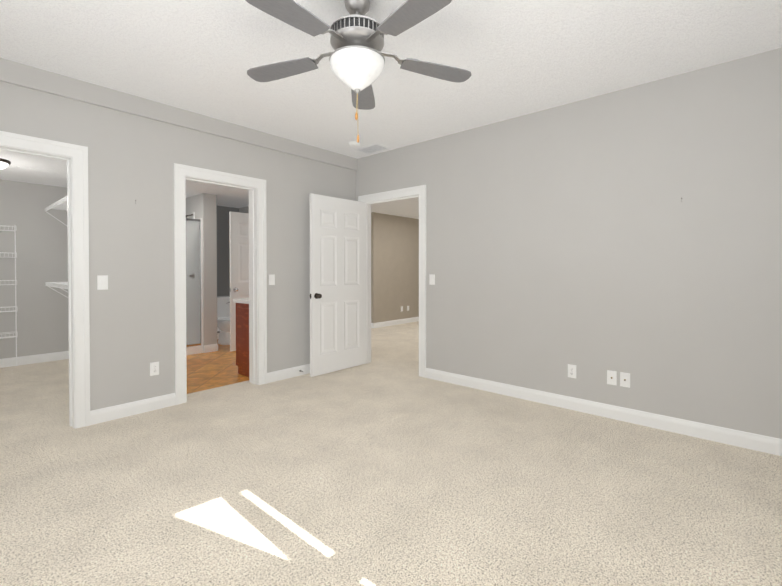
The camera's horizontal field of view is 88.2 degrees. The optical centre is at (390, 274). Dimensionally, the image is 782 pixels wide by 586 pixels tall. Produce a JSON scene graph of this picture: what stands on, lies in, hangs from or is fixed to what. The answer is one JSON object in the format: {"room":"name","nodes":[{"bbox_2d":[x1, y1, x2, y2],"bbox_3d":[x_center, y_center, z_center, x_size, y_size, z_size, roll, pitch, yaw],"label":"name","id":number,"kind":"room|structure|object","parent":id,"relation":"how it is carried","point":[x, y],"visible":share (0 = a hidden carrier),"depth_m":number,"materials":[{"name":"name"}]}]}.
{"room":"empty bedroom","nodes":[
{"label":"empty bedroom","id":0,"kind":"room"},
{"bbox_2d":[0,180,68,358],"bbox_3d":[-4.356,-0.066,5.937,0.115,2.500,4.650,1,1,42],"label":"wall","id":1,"kind":"structure","parent":0,"point":[41,260],"depth_m":5.38,"materials":[{"name":"paint"}]},
{"bbox_2d":[0,351,68,367],"bbox_3d":[-5.098,1.139,5.013,0.015,0.112,1.950,1,1,42],"label":"baseboard","id":2,"kind":"structure","parent":1,"relation":"attached to","point":[30,359],"depth_m":5.38,"materials":[{"name":"white wood"}]},
{"bbox_2d":[0,151,248,207],"bbox_3d":[-3.232,-1.254,4.928,3.115,0.100,4.650,1,1,42],"label":"ceiling","id":3,"kind":"structure","parent":0,"point":[232,197],"depth_m":5.08,"materials":[{"name":"white paint"}]},
{"bbox_2d":[0,158,10,168],"bbox_3d":[-4.181,-1.147,4.194,0.336,0.098,0.336,1,1,42],"label":"closet ceiling light","id":4,"kind":"object","parent":3,"relation":"attached to","point":[4,163],"visible":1,"depth_m":4.21,"materials":[{"name":"white glass"}]},
{"bbox_2d":[16,166,53,172],"bbox_3d":[-4.057,-1.195,4.604,0.080,0.010,0.320,1,1,42],"label":"ceiling vent","id":5,"kind":"object","parent":3,"relation":"in","point":[34,169],"visible":0.92,"depth_m":4.59,"materials":[{"name":"white metal"}]},
{"bbox_2d":[193,182,213,185],"bbox_3d":[-2.452,-1.204,5.354,0.250,0.010,0.250,1,1,42],"label":"ceiling vent","id":6,"kind":"object","parent":3,"relation":"in","point":[199,183],"visible":0.46,"depth_m":5.39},
{"bbox_2d":[0,58,357,410],"bbox_3d":[-1.990,-0.161,3.842,0.202,2.740,4.650,1,1,42],"label":"wall","id":7,"kind":"structure","parent":0,"point":[138,147],"depth_m":3.56,"materials":[{"name":"paint"}]},
{"bbox_2d":[0,131,89,428],"bbox_3d":[-2.821,0.103,2.930,0.208,2.232,0.984,1,1,42],"label":"door frame","id":8,"kind":"structure","parent":7,"relation":"attached to","point":[74,156],"depth_m":3.19,"materials":[{"name":"white wood"}]},
{"bbox_2d":[97,275,107,289],"bbox_3d":[-2.364,0.068,3.308,0.014,0.117,0.072,1,1,42],"label":"light switch","id":9,"kind":"object","parent":7,"relation":"attached to","point":[102,282],"visible":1,"depth_m":3.30,"materials":[{"name":"white plastic"}]},
{"bbox_2d":[90,393,175,424],"bbox_3d":[-2.212,1.157,3.493,0.015,0.112,0.648,1,1,42],"label":"baseboard","id":10,"kind":"structure","parent":7,"relation":"attached to","point":[101,415],"depth_m":3.46,"materials":[{"name":"white wood"}]},
{"bbox_2d":[150,361,158,375],"bbox_3d":[-2.112,0.845,3.604,0.010,0.117,0.072,1,1,42],"label":"outlet","id":11,"kind":"object","parent":7,"relation":"attached to","point":[154,368],"visible":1,"depth_m":3.60,"materials":[{"name":"white plastic"}]},
{"bbox_2d":[174,163,266,404],"bbox_3d":[-1.753,0.089,4.137,0.208,2.232,0.943,1,1,42],"label":"door frame","id":12,"kind":"structure","parent":7,"relation":"attached to","point":[256,187],"depth_m":4.27,"materials":[{"name":"white wood"}]},
{"bbox_2d":[269,274,274,284],"bbox_3d":[-1.324,0.061,4.484,0.014,0.117,0.072,1,1,42],"label":"light switch","id":13,"kind":"object","parent":7,"relation":"attached to","point":[271,279],"visible":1,"depth_m":4.48,"materials":[{"name":"white plastic"}]},
{"bbox_2d":[267,364,309,382],"bbox_3d":[-0.914,1.140,4.947,0.030,0.112,1.363,1,1,42],"label":"baseboard","id":14,"kind":"structure","parent":7,"relation":"attached to","point":[287,373],"depth_m":4.64,"materials":[{"name":"white wood"}]},
{"bbox_2d":[186,193,216,352],"bbox_3d":[-3.129,-0.022,6.467,1.020,2.400,0.200,1,1,42],"label":"wall","id":15,"kind":"structure","parent":0,"point":[202,205],"depth_m":6.13,"materials":[{"name":"paint"}]},
{"bbox_2d":[204,344,217,350],"bbox_3d":[-3.052,1.121,6.556,1.035,0.112,0.015,1,1,42],"label":"baseboard","id":16,"kind":"structure","parent":15,"relation":"attached to","point":[211,348],"depth_m":6.15,"materials":[{"name":"white wood"}]},
{"bbox_2d":[186,339,248,393],"bbox_3d":[-2.474,1.218,5.789,2.920,0.056,2.400,1,1,42],"label":"floor","id":17,"kind":"structure","parent":0,"point":[211,370],"depth_m":5.02,"materials":[{"name":"brown wood"}]},
{"bbox_2d":[186,212,202,354],"bbox_3d":[-3.578,0.114,5.943,1.032,2.140,1.174,1,1,42],"label":"shower","id":18,"kind":"object","parent":17,"relation":"on","point":[194,285],"visible":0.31,"depth_m":6.05,"materials":[{"name":"ceramic"}]},
{"bbox_2d":[217,296,229,344],"bbox_3d":[-2.829,0.786,6.852,0.742,0.775,0.470,1,1,42],"label":"toilet","id":19,"kind":"object","parent":17,"relation":"on","point":[223,315],"visible":0.6,"depth_m":6.82,"materials":[{"name":"ceramic"}]},
{"bbox_2d":[235,302,248,376],"bbox_3d":[-1.270,0.765,5.241,0.546,0.855,1.348,1,1,42],"label":"bathroom vanity","id":20,"kind":"object","parent":17,"relation":"on","point":[242,334],"depth_m":4.77,"materials":[{"name":"brown wood"}]},
{"bbox_2d":[233,298,248,301],"bbox_3d":[-1.265,0.319,5.236,0.539,0.038,1.370,1,1,42],"label":"countertop","id":21,"kind":"structure","parent":20,"relation":"on","point":[246,299],"depth_m":4.85,"materials":[{"name":"white stone"}]},
{"bbox_2d":[216,195,238,332],"bbox_3d":[-1.358,-0.002,4.714,0.004,2.400,2.280,1,1,42],"label":"wall","id":22,"kind":"structure","parent":0,"point":[223,262],"depth_m":4.24,"materials":[{"name":"paint"}]},
{"bbox_2d":[0,321,781,585],"bbox_3d":[-0.414,1.214,5.936,9.870,0.060,9.620,1,1,42],"label":"floor","id":23,"kind":"structure","parent":0,"point":[370,474],"depth_m":2.28,"materials":[{"name":"beige carpet"}]},
{"bbox_2d":[0,225,17,365],"bbox_3d":[-4.992,0.278,5.022,0.140,1.834,0.504,1,1,42],"label":"wire rack","id":24,"kind":"object","parent":23,"relation":"on","point":[15,280],"visible":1,"depth_m":5.19,"materials":[{"name":"white metal"}]},
{"bbox_2d":[0,0,781,158],"bbox_3d":[-0.210,-1.563,2.251,4.955,0.100,4.650,1,1,42],"label":"ceiling","id":25,"kind":"structure","parent":0,"point":[516,58],"depth_m":2.77,"materials":[{"name":"white paint"}]},
{"bbox_2d":[349,141,359,146],"bbox_3d":[-0.431,-1.523,4.730,0.132,0.037,0.132,1,1,42],"label":"smoke detector","id":26,"kind":"object","parent":25,"relation":"attached to","point":[353,144],"visible":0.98,"depth_m":4.69,"materials":[{"name":"white plastic"}]},
{"bbox_2d":[246,0,470,142],"bbox_3d":[-0.197,-1.122,2.195,1.331,0.779,1.310,1,1,42],"label":"ceiling fan","id":27,"kind":"object","parent":25,"relation":"hanging from","point":[357,60],"visible":1,"depth_m":2.14,"materials":[{"name":"silver metal"}]},
{"bbox_2d":[355,143,390,154],"bbox_3d":[-0.230,-1.540,4.972,0.380,0.010,0.250,1,1,42],"label":"ceiling vent","id":28,"kind":"object","parent":25,"relation":"in","point":[373,148],"visible":1,"depth_m":4.96,"materials":[{"name":"white metal"}]},
{"bbox_2d":[371,212,418,322],"bbox_3d":[0.572,-0.077,8.143,8.600,2.470,5.185,1,1,42],"label":"wall","id":29,"kind":"structure","parent":0,"point":[394,263],"depth_m":9.08,"materials":[{"name":"paint"}]},
{"bbox_2d":[374,317,418,327],"bbox_3d":[0.556,1.084,9.637,0.015,0.112,2.790,1,1,42],"label":"baseboard","id":30,"kind":"structure","parent":29,"relation":"attached to","point":[393,322],"depth_m":9.12,"materials":[{"name":"white wood"}]},
{"bbox_2d":[371,197,418,218],"bbox_3d":[0.538,-1.362,8.090,8.400,0.100,5.085,1,1,42],"label":"ceiling","id":31,"kind":"structure","parent":0,"point":[408,208],"depth_m":8.04,"materials":[{"name":"white paint"}]},
{"bbox_2d":[239,48,781,438],"bbox_3d":[0.126,-0.175,4.997,8.070,2.740,0.115,1,1,42],"label":"wall","id":32,"kind":"structure","parent":0,"point":[586,241],"depth_m":3.33,"materials":[{"name":"paint"}]},
{"bbox_2d":[229,211,248,350],"bbox_3d":[-2.166,0.107,6.408,0.189,2.118,0.812,1,1,42],"label":"bathroom door","id":33,"kind":"structure","parent":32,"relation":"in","point":[239,250],"depth_m":6.17,"materials":[{"name":"white wood"}]},
{"bbox_2d":[309,193,365,376],"bbox_3d":[-0.632,0.124,4.994,0.189,2.118,0.896,1,1,42],"label":"hall door","id":34,"kind":"structure","parent":32,"relation":"in","point":[337,295],"depth_m":4.94,"materials":[{"name":"white wood"}]},
{"bbox_2d":[358,185,425,377],"bbox_3d":[0.029,0.078,5.086,1.114,2.232,0.153,1,1,42],"label":"door frame","id":35,"kind":"structure","parent":32,"relation":"attached to","point":[399,194],"depth_m":4.76,"materials":[{"name":"white wood"}]},
{"bbox_2d":[429,274,434,284],"bbox_3d":[0.468,0.061,4.611,0.072,0.117,0.014,1,1,42],"label":"light switch","id":36,"kind":"object","parent":32,"relation":"attached to","point":[431,279],"visible":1,"depth_m":4.61,"materials":[{"name":"white plastic"}]},
{"bbox_2d":[568,364,575,377],"bbox_3d":[1.618,0.868,3.605,0.072,0.117,0.010,1,1,42],"label":"outlet","id":37,"kind":"object","parent":32,"relation":"attached to","point":[571,371],"visible":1,"depth_m":3.60,"materials":[{"name":"white plastic"}]},
{"bbox_2d":[425,368,781,455],"bbox_3d":[1.704,1.156,3.531,3.472,0.112,0.015,1,1,42],"label":"baseboard","id":38,"kind":"structure","parent":32,"relation":"attached to","point":[756,442],"depth_m":3.32,"materials":[{"name":"white wood"}]},
{"bbox_2d":[607,370,616,384],"bbox_3d":[1.855,0.871,3.390,0.072,0.117,0.019,1,1,42],"label":"outlet","id":39,"kind":"object","parent":32,"relation":"attached to","point":[611,377],"visible":1,"depth_m":3.39,"materials":[{"name":"white plastic"}]},
{"bbox_2d":[620,372,629,387],"bbox_3d":[1.929,0.872,3.325,0.072,0.117,0.019,1,1,42],"label":"outlet","id":40,"kind":"object","parent":32,"relation":"attached to","point":[624,379],"visible":1,"depth_m":3.32,"materials":[{"name":"white plastic"}]},
{"bbox_3d":[-3.277,-0.053,4.805,3.000,2.500,0.115,1,1,42],"label":"wall","id":41,"kind":"structure","parent":0,"visible":0},
{"bbox_2d":[45,196,66,225],"bbox_3d":[-3.543,-0.703,4.700,2.713,0.364,0.384,1,1,42],"label":"closet shelf","id":42,"kind":"object","parent":41,"relation":"attached to","point":[60,204],"visible":0.25,"depth_m":5.14,"materials":[{"name":"white metal"}]},
{"bbox_2d":[45,282,67,297],"bbox_3d":[-3.543,0.297,4.712,2.713,0.364,0.384,1,1,42],"label":"closet shelf","id":43,"kind":"object","parent":41,"relation":"attached to","point":[54,284],"visible":0.29,"depth_m":5.11,"materials":[{"name":"white metal"}]}
]}

